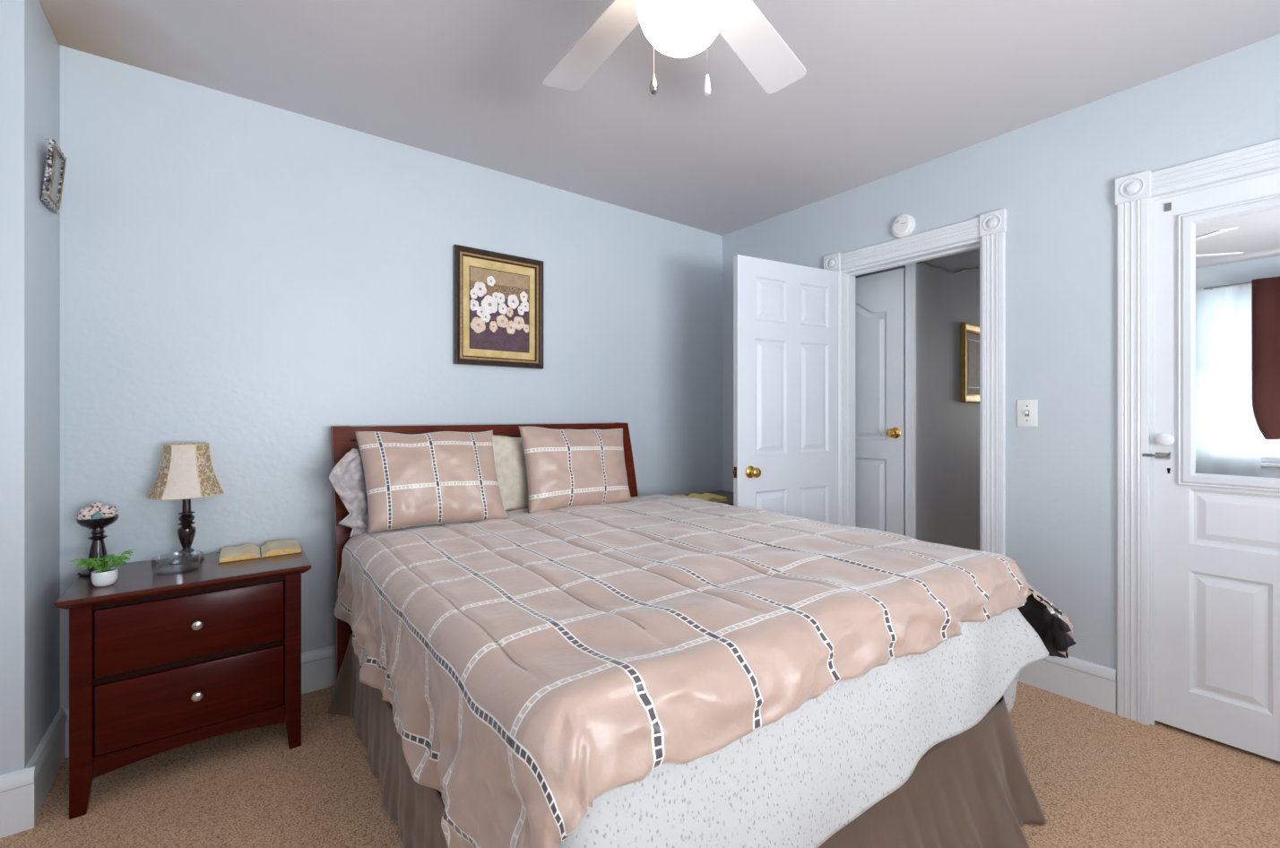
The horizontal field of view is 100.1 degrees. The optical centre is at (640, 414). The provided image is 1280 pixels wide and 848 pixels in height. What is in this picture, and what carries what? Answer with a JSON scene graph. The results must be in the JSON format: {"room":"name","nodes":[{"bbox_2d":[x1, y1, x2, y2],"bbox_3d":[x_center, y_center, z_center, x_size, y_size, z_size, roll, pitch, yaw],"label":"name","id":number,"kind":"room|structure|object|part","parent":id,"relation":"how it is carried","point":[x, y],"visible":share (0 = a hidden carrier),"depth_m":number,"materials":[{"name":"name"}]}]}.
{"room":"bedroom","nodes":[
{"label":"bedroom","id":0,"kind":"room"},
{"bbox_2d":[0,0,60,775],"bbox_3d":[-2.272,-0.045,1.529,0.807,2.490,0.550,0,0,-37],"label":"wall","id":1,"kind":"structure","parent":0,"point":[30,49],"depth_m":1.59,"materials":[{"name":"paint"}]},
{"bbox_2d":[0,765,35,838],"bbox_3d":[-2.031,1.114,1.354,0.678,0.172,0.021,0,0,-37],"label":"baseboard","id":2,"kind":"structure","parent":1,"relation":"attached to","point":[17,788],"depth_m":1.54,"materials":[{"name":"white paint"}]},
{"bbox_2d":[25,707,67,818],"bbox_3d":[-1.898,1.114,1.721,0.021,0.172,0.400,0,0,-37],"label":"baseboard","id":3,"kind":"structure","parent":1,"relation":"attached to","point":[48,757],"depth_m":1.71,"materials":[{"name":"white paint"}]},
{"bbox_2d":[41,138,66,214],"bbox_3d":[-1.898,-0.778,1.735,0.038,0.222,0.148,0,0,-37],"label":"picture frame","id":4,"kind":"object","parent":1,"relation":"attached to","point":[55,170],"visible":1,"depth_m":1.72,"materials":[{"name":"silver metal"}]},
{"bbox_2d":[51,153,61,203],"bbox_3d":[-1.897,-0.765,1.736,0.015,0.163,0.116,0,0,-37],"label":"photo","id":5,"kind":"object","parent":4,"relation":"attached to","point":[56,158],"depth_m":1.75},
{"bbox_2d":[59,44,722,708],"bbox_3d":[-0.750,-0.045,2.945,3.533,2.490,0.150,0,0,-37],"label":"wall","id":6,"kind":"structure","parent":0,"point":[249,280],"depth_m":2.31,"materials":[{"name":"paint"}]},
{"bbox_2d":[60,645,335,757],"bbox_3d":[-0.710,1.114,2.868,3.303,0.172,0.021,0,0,-37],"label":"baseboard","id":7,"kind":"structure","parent":6,"relation":"attached to","point":[318,665],"depth_m":2.33,"materials":[{"name":"white paint"}]},
{"bbox_2d":[452,243,543,369],"bbox_3d":[-0.737,-0.551,2.837,0.492,0.598,0.034,0,0,-37],"label":"framed picture","id":8,"kind":"object","parent":6,"relation":"attached to","point":[497,298],"visible":1,"depth_m":2.83,"materials":[{"name":"black wood"}]},
{"bbox_2d":[469,265,529,353],"bbox_3d":[-0.739,-0.548,2.842,0.334,0.424,0.003,0,0,-37],"label":"artwork","id":9,"kind":"object","parent":8,"relation":"attached to","point":[499,297],"depth_m":2.84,"materials":[{"name":"multicoloured paper"}]},
{"bbox_2d":[0,681,1279,847],"bbox_3d":[0.222,1.240,0.969,4.390,0.080,4.570,0,0,-37],"label":"floor","id":10,"kind":"structure","parent":0,"point":[1099,778],"depth_m":1.69,"materials":[{"name":"carpet"}]},
{"bbox_2d":[53,544,311,819],"bbox_3d":[-1.572,0.873,1.915,0.638,0.655,0.436,0,0,-37],"label":"nightstand","id":11,"kind":"object","parent":10,"relation":"on","point":[168,657],"visible":0.97,"depth_m":1.74,"materials":[{"name":"brown wood"}]},
{"bbox_3d":[-1.682,0.887,1.616,0.049,0.625,0.045,0,0,-37],"label":"leg","id":12,"kind":"part","parent":11,"relation":"part of","materials":[{"name":"brown wood"}]},
{"bbox_2d":[75,514,119,576],"bbox_3d":[-1.868,0.450,1.847,0.106,0.191,0.106,0,0,-37],"label":"pedestal bowl","id":13,"kind":"object","parent":11,"relation":"on","point":[98,549],"visible":0.83,"depth_m":1.83,"materials":[{"name":"brown wood"}]},
{"bbox_2d":[77,507,95,519],"bbox_3d":[-1.879,0.341,1.823,0.050,0.050,0.050,0,0,-37],"label":"decorative ball","id":14,"kind":"object","parent":13,"relation":"on","point":[85,514],"visible":0.8,"depth_m":1.81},
{"bbox_2d":[89,501,103,511],"bbox_3d":[-1.869,0.321,1.845,0.036,0.035,0.035,0,0,-37],"label":"decorative ball","id":15,"kind":"object","parent":14,"relation":"on","point":[96,505],"visible":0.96,"depth_m":1.84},
{"bbox_2d":[90,511,103,518],"bbox_3d":[-1.851,0.349,1.827,0.030,0.030,0.030,0,0,-37],"label":"decorative ball","id":16,"kind":"object","parent":13,"relation":"in","point":[97,515],"visible":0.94,"depth_m":1.82,"materials":[{"name":"teal stone"}]},
{"bbox_3d":[-1.868,0.459,1.847,0.052,0.140,0.052,0,0,-37],"label":"stem","id":17,"kind":"part","parent":13,"relation":"part of","materials":[{"name":"brown wood"}]},
{"bbox_2d":[96,504,118,518],"bbox_3d":[-1.845,0.339,1.857,0.054,0.052,0.052,0,0,-37],"label":"decorative ball","id":18,"kind":"object","parent":13,"relation":"on","point":[107,511],"visible":0.87,"depth_m":1.84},
{"bbox_2d":[70,549,133,587],"bbox_3d":[-1.709,0.490,1.707,0.165,0.110,0.147,0,0,-37],"label":"potted fern","id":19,"kind":"object","parent":11,"relation":"on","point":[106,576],"visible":1,"depth_m":1.70,"materials":[{"name":"green plant"}]},
{"bbox_2d":[90,567,118,587],"bbox_3d":[-1.707,0.521,1.710,0.062,0.047,0.062,0,0,-37],"label":"pot","id":20,"kind":"object","parent":19,"relation":"attached to","point":[108,575],"depth_m":1.69,"materials":[{"name":"white ceramic"}]},
{"bbox_2d":[147,442,224,564],"bbox_3d":[-1.680,0.327,1.986,0.221,0.436,0.210,0,0,-37],"label":"table lamp","id":21,"kind":"object","parent":11,"relation":"on","point":[185,472],"visible":1,"depth_m":1.94,"materials":[{"name":"beige fabric"}]},
{"bbox_3d":[-1.680,0.205,1.986,0.217,0.189,0.205,0,0,-37],"label":"lamp shade","id":22,"kind":"part","parent":21,"relation":"part of","materials":[{"name":"beige fabric"}]},
{"bbox_3d":[-1.680,0.205,1.986,0.221,0.193,0.210,0,0,-37],"label":"braid trim","id":23,"kind":"part","parent":21,"relation":"part of","materials":[{"name":"beige fabric"}]},
{"bbox_3d":[-1.680,0.398,1.986,0.054,0.250,0.054,0,0,-37],"label":"stem","id":24,"kind":"part","parent":21,"relation":"part of","materials":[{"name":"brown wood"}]},
{"bbox_3d":[-1.464,0.929,1.771,0.477,0.211,0.022,0,0,-37],"label":"drawer","id":25,"kind":"part","parent":11,"relation":"part of","materials":[{"name":"brown wood"}]},
{"bbox_3d":[-1.464,0.697,1.771,0.477,0.206,0.022,0,0,-37],"label":"drawer","id":26,"kind":"part","parent":11,"relation":"part of","materials":[{"name":"brown wood"}]},
{"bbox_3d":[-1.448,0.921,1.753,0.031,0.031,0.028,0,0,-37],"label":"knob","id":27,"kind":"part","parent":11,"relation":"part of","materials":[{"name":"silver metal"}]},
{"bbox_3d":[-1.448,0.689,1.753,0.031,0.031,0.028,0,0,-37],"label":"knob","id":28,"kind":"part","parent":11,"relation":"part of","materials":[{"name":"silver metal"}]},
{"bbox_2d":[217,539,302,563],"bbox_3d":[-1.489,0.532,2.107,0.263,0.026,0.196,0,0,-37],"label":"open book","id":29,"kind":"object","parent":11,"relation":"on","point":[246,551],"visible":1,"depth_m":2.07,"materials":[{"name":"beige paper"}]},
{"bbox_3d":[-1.473,0.887,2.222,0.049,0.625,0.045,0,0,-37],"label":"leg","id":30,"kind":"part","parent":11,"relation":"part of","materials":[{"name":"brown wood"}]},
{"bbox_3d":[-1.258,0.887,1.940,0.049,0.625,0.045,0,0,-37],"label":"leg","id":31,"kind":"part","parent":11,"relation":"part of","materials":[{"name":"brown wood"}]},
{"bbox_2d":[330,422,936,798],"bbox_3d":[-0.090,0.626,2.050,1.653,1.148,1.964,0,0,-37],"label":"bed","id":32,"kind":"object","parent":10,"relation":"on","point":[343,437],"visible":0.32,"depth_m":2.38,"materials":[{"name":"brown wood"}]},
{"bbox_3d":[-1.264,0.626,2.278,0.066,1.148,0.176,0,0,-37],"label":"post","id":33,"kind":"part","parent":32,"relation":"part of","materials":[{"name":"brown wood"}]},
{"bbox_3d":[-0.655,1.010,1.560,0.025,0.180,1.706,0,0,-37],"label":"rail","id":34,"kind":"part","parent":32,"relation":"part of","materials":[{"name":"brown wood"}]},
{"bbox_3d":[-0.669,0.515,2.729,1.426,0.810,0.134,0,0,-37],"label":"headboard panel","id":35,"kind":"part","parent":32,"relation":"part of","materials":[{"name":"brown wood"}]},
{"bbox_3d":[-0.703,0.082,2.773,1.426,0.056,0.062,0,0,-37],"label":"rail","id":36,"kind":"part","parent":32,"relation":"part of","materials":[{"name":"brown wood"}]},
{"bbox_3d":[-0.078,0.626,3.184,0.066,1.148,0.176,0,0,-37],"label":"post","id":37,"kind":"part","parent":32,"relation":"part of","materials":[{"name":"brown wood"}]},
{"bbox_2d":[327,634,1046,847],"bbox_3d":[0.061,1.049,1.924,1.816,0.291,2.060,0,0,-37],"label":"bed skirt","id":38,"kind":"object","parent":32,"relation":"hanging from","point":[972,788],"visible":0.52,"depth_m":1.47,"materials":[{"name":"fabric"}]},
{"bbox_3d":[0.010,0.719,1.975,1.615,0.388,1.814,0,0,-37],"label":"mattress","id":39,"kind":"object","parent":32,"relation":"on","visible":0},
{"bbox_2d":[333,494,1076,847],"bbox_3d":[0.103,0.657,1.951,1.892,0.435,1.952,0,0,-37],"label":"comforter","id":40,"kind":"object","parent":39,"relation":"on","point":[532,668],"visible":0.98,"depth_m":1.25,"materials":[{"name":"pink fabric"}]},
{"bbox_2d":[328,448,368,536],"bbox_3d":[-1.029,0.308,2.345,0.184,0.357,0.639,0,0,42],"label":"pillow","id":41,"kind":"object","parent":40,"relation":"on","point":[347,477],"visible":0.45,"depth_m":2.15,"materials":[{"name":"grey fabric"}]},
{"bbox_2d":[354,430,507,532],"bbox_3d":[-0.878,0.271,2.293,0.580,0.402,0.240,0,0,-37],"label":"pillow sham","id":42,"kind":"object","parent":40,"relation":"on","point":[441,477],"visible":0.98,"depth_m":2.22,"materials":[{"name":"pink fabric"}]},
{"bbox_2d":[492,434,527,510],"bbox_3d":[-0.540,0.285,2.724,0.550,0.381,0.128,0,0,-37],"label":"pillow","id":43,"kind":"object","parent":40,"relation":"on","point":[508,451],"visible":0.26,"depth_m":2.62,"materials":[{"name":"beige fabric"}]},
{"bbox_2d":[518,426,631,513],"bbox_3d":[-0.303,0.269,2.759,0.640,0.418,0.190,0,0,-37],"label":"pillow sham","id":44,"kind":"object","parent":40,"relation":"on","point":[565,468],"visible":1,"depth_m":2.67,"materials":[{"name":"pink fabric"}]},
{"bbox_2d":[556,607,1048,847],"bbox_3d":[0.051,0.759,1.947,1.757,0.463,1.996,0,0,-37],"label":"sheet","id":45,"kind":"object","parent":39,"relation":"on","point":[797,780],"visible":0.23,"depth_m":1.15,"materials":[{"name":"fabric"}]},
{"bbox_2d":[684,490,733,505],"bbox_3d":[0.459,0.873,3.466,0.638,0.655,0.436,0,0,-37],"label":"nightstand","id":46,"kind":"object","parent":10,"relation":"on","point":[729,495],"visible":0.02,"depth_m":3.62,"materials":[{"name":"brown wood"}]},
{"bbox_2d":[673,492,726,502],"bbox_3d":[0.349,0.528,3.363,0.326,0.033,0.226,0,0,-29],"label":"open book","id":47,"kind":"object","parent":46,"relation":"on","point":[707,497],"visible":0.46,"depth_m":3.36,"materials":[{"name":"yellow paper"}]},
{"bbox_2d":[38,0,1279,235],"bbox_3d":[0.231,-1.340,1.039,4.290,0.100,4.470,0,0,-37],"label":"ceiling","id":48,"kind":"structure","parent":0,"point":[888,87],"depth_m":2.04,"materials":[{"name":"paint"}]},
{"bbox_2d":[542,0,806,95],"bbox_3d":[0.077,-0.973,1.247,1.217,0.634,1.176,0,0,-37],"label":"ceiling fan","id":49,"kind":"object","parent":48,"relation":"hanging from","point":[674,28],"visible":1,"depth_m":1.45,"materials":[{"name":"white plastic"}]},
{"bbox_3d":[-0.123,-1.052,1.539,0.137,0.027,0.468,0,0,-37],"label":"blade","id":50,"kind":"part","parent":49,"relation":"part of","materials":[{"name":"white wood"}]},
{"bbox_3d":[0.048,-0.923,1.296,0.002,0.176,0.057,0,0,-30],"label":"pull chain","id":51,"kind":"part","parent":49,"relation":"part of","materials":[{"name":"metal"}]},
{"bbox_3d":[0.095,-0.911,1.212,0.207,0.166,0.207,0,0,-37],"label":"light globe","id":52,"kind":"part","parent":49,"relation":"part of","materials":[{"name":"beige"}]},
{"bbox_3d":[0.333,-1.052,1.525,0.131,0.027,0.465,0,0,37],"label":"blade","id":53,"kind":"part","parent":49,"relation":"part of","materials":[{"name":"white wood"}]},
{"bbox_2d":[855,267,898,277],"bbox_3d":[2.602,-0.030,3.972,3.040,2.460,2.050,0,0,-37],"label":"wall","id":54,"kind":"structure","parent":0,"point":[894,268],"depth_m":3.31,"materials":[{"name":"paint"}]},
{"bbox_2d":[855,268,905,536],"bbox_3d":[1.299,0.171,3.373,0.099,2.035,0.700,0,0,-37],"label":"door","id":55,"kind":"structure","parent":54,"relation":"in","point":[879,298],"depth_m":3.22,"materials":[{"name":"white paint"}]},
{"bbox_2d":[898,248,979,550],"bbox_3d":[2.694,-0.030,3.996,2.865,2.460,0.100,0,0,-37],"label":"wall","id":56,"kind":"structure","parent":0,"point":[947,428],"depth_m":3.33,"materials":[{"name":"paint"}]},
{"bbox_2d":[905,262,916,538],"bbox_3d":[1.556,-0.030,3.083,0.020,2.460,0.056,0,0,-37],"label":"trim","id":57,"kind":"structure","parent":56,"relation":"attached to","point":[910,269],"depth_m":3.07,"materials":[{"name":"white paint"}]},
{"bbox_2d":[916,261,979,274],"bbox_3d":[2.002,-0.925,3.398,1.052,0.134,0.010,0,0,-37],"label":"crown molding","id":58,"kind":"structure","parent":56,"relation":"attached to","point":[925,263],"depth_m":3.30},
{"bbox_2d":[960,321,979,402],"bbox_3d":[2.255,-0.333,3.578,0.460,0.512,0.026,0,0,-37],"label":"framed print","id":59,"kind":"object","parent":56,"relation":"attached to","point":[970,333],"visible":0.59,"depth_m":3.51,"materials":[{"name":"gold metal"}]},
{"bbox_2d":[722,34,1279,669],"bbox_3d":[1.884,-0.045,2.303,0.130,2.490,4.370,0,0,-37],"label":"wall","id":60,"kind":"structure","parent":0,"point":[1053,177],"depth_m":2.30,"materials":[{"name":"paint"}]},
{"bbox_2d":[890,214,915,238],"bbox_3d":[1.381,-0.992,2.823,0.036,0.120,0.120,0,0,-37],"label":"smoke detector","id":61,"kind":"object","parent":60,"relation":"attached to","point":[903,225],"visible":1,"depth_m":2.81,"materials":[{"name":"white plastic"}]},
{"bbox_2d":[823,207,1006,555],"bbox_3d":[1.436,0.131,2.860,0.164,2.139,0.940,0,0,-37],"label":"doorway","id":62,"kind":"structure","parent":60,"relation":"in","point":[991,227],"depth_m":2.55,"materials":[{"name":"white paint"}]},
{"bbox_2d":[733,254,841,525],"bbox_3d":[0.811,0.180,2.983,0.762,2.015,0.163,0,0,-32],"label":"door","id":63,"kind":"structure","parent":62,"relation":"attached to","point":[786,315],"depth_m":2.94,"materials":[{"name":"paint"}]},
{"bbox_3d":[0.492,0.303,2.789,0.015,0.058,0.023,0,0,-28],"label":"latch plate","id":64,"kind":"part","parent":63,"relation":"part of","materials":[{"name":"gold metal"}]},
{"bbox_3d":[1.137,0.182,3.156,0.020,2.035,0.094,0,0,-37],"label":"jamb casing","id":65,"kind":"part","parent":62,"relation":"part of","materials":[{"name":"white paint"}]},
{"bbox_3d":[1.390,-0.884,2.825,0.020,0.094,0.740,0,0,-37],"label":"head casing","id":66,"kind":"part","parent":62,"relation":"part of","materials":[{"name":"white paint"}]},
{"bbox_3d":[1.643,0.182,2.494,0.020,2.035,0.094,0,0,-37],"label":"jamb casing","id":67,"kind":"part","parent":62,"relation":"part of","materials":[{"name":"white paint"}]},
{"bbox_2d":[1017,399,1037,426],"bbox_3d":[1.724,-0.004,2.389,0.019,0.120,0.078,0,0,-37],"label":"light switch","id":68,"kind":"object","parent":60,"relation":"attached to","point":[1027,410],"visible":1,"depth_m":2.39,"materials":[{"name":"white plastic"}]},
{"bbox_2d":[1017,655,1116,714],"bbox_3d":[1.791,1.114,2.300,0.021,0.172,0.382,0,0,-37],"label":"baseboard","id":69,"kind":"structure","parent":60,"relation":"attached to","point":[1094,685],"depth_m":2.24,"materials":[{"name":"white paint"}]},
{"bbox_2d":[1114,138,1279,725],"bbox_3d":[2.231,0.131,1.820,0.164,2.139,0.918,0,0,-37],"label":"trim","id":70,"kind":"structure","parent":60,"relation":"attached to","point":[1134,202],"depth_m":2.09,"materials":[{"name":"white paint"}]},
{"bbox_3d":[1.938,0.182,2.108,0.020,2.035,0.094,0,0,-37],"label":"jamb casing","id":71,"kind":"part","parent":70,"relation":"part of","materials":[{"name":"white paint"}]},
{"bbox_3d":[2.185,-0.884,1.785,0.020,0.094,0.718,0,0,-37],"label":"head casing","id":72,"kind":"part","parent":70,"relation":"part of","materials":[{"name":"white paint"}]},
{"bbox_2d":[1141,172,1279,761],"bbox_3d":[2.187,0.178,1.798,0.083,2.008,0.738,0,0,-37],"label":"door","id":73,"kind":"structure","parent":60,"relation":"in","point":[1216,454],"depth_m":1.94,"materials":[{"name":"white paint"}]},
{"bbox_3d":[2.008,-0.788,2.038,0.006,0.030,0.018,0,0,-37],"label":"catch plate","id":74,"kind":"part","parent":73,"relation":"part of","materials":[{"name":"silver metal"}]},
{"bbox_2d":[1176,193,1279,492],"bbox_3d":[2.195,-0.241,1.785,0.016,1.013,0.578,0,0,-37],"label":"mirror","id":75,"kind":"object","parent":73,"relation":"attached to","point":[1228,252],"depth_m":1.91,"materials":[{"name":"white mirror"}]}
]}

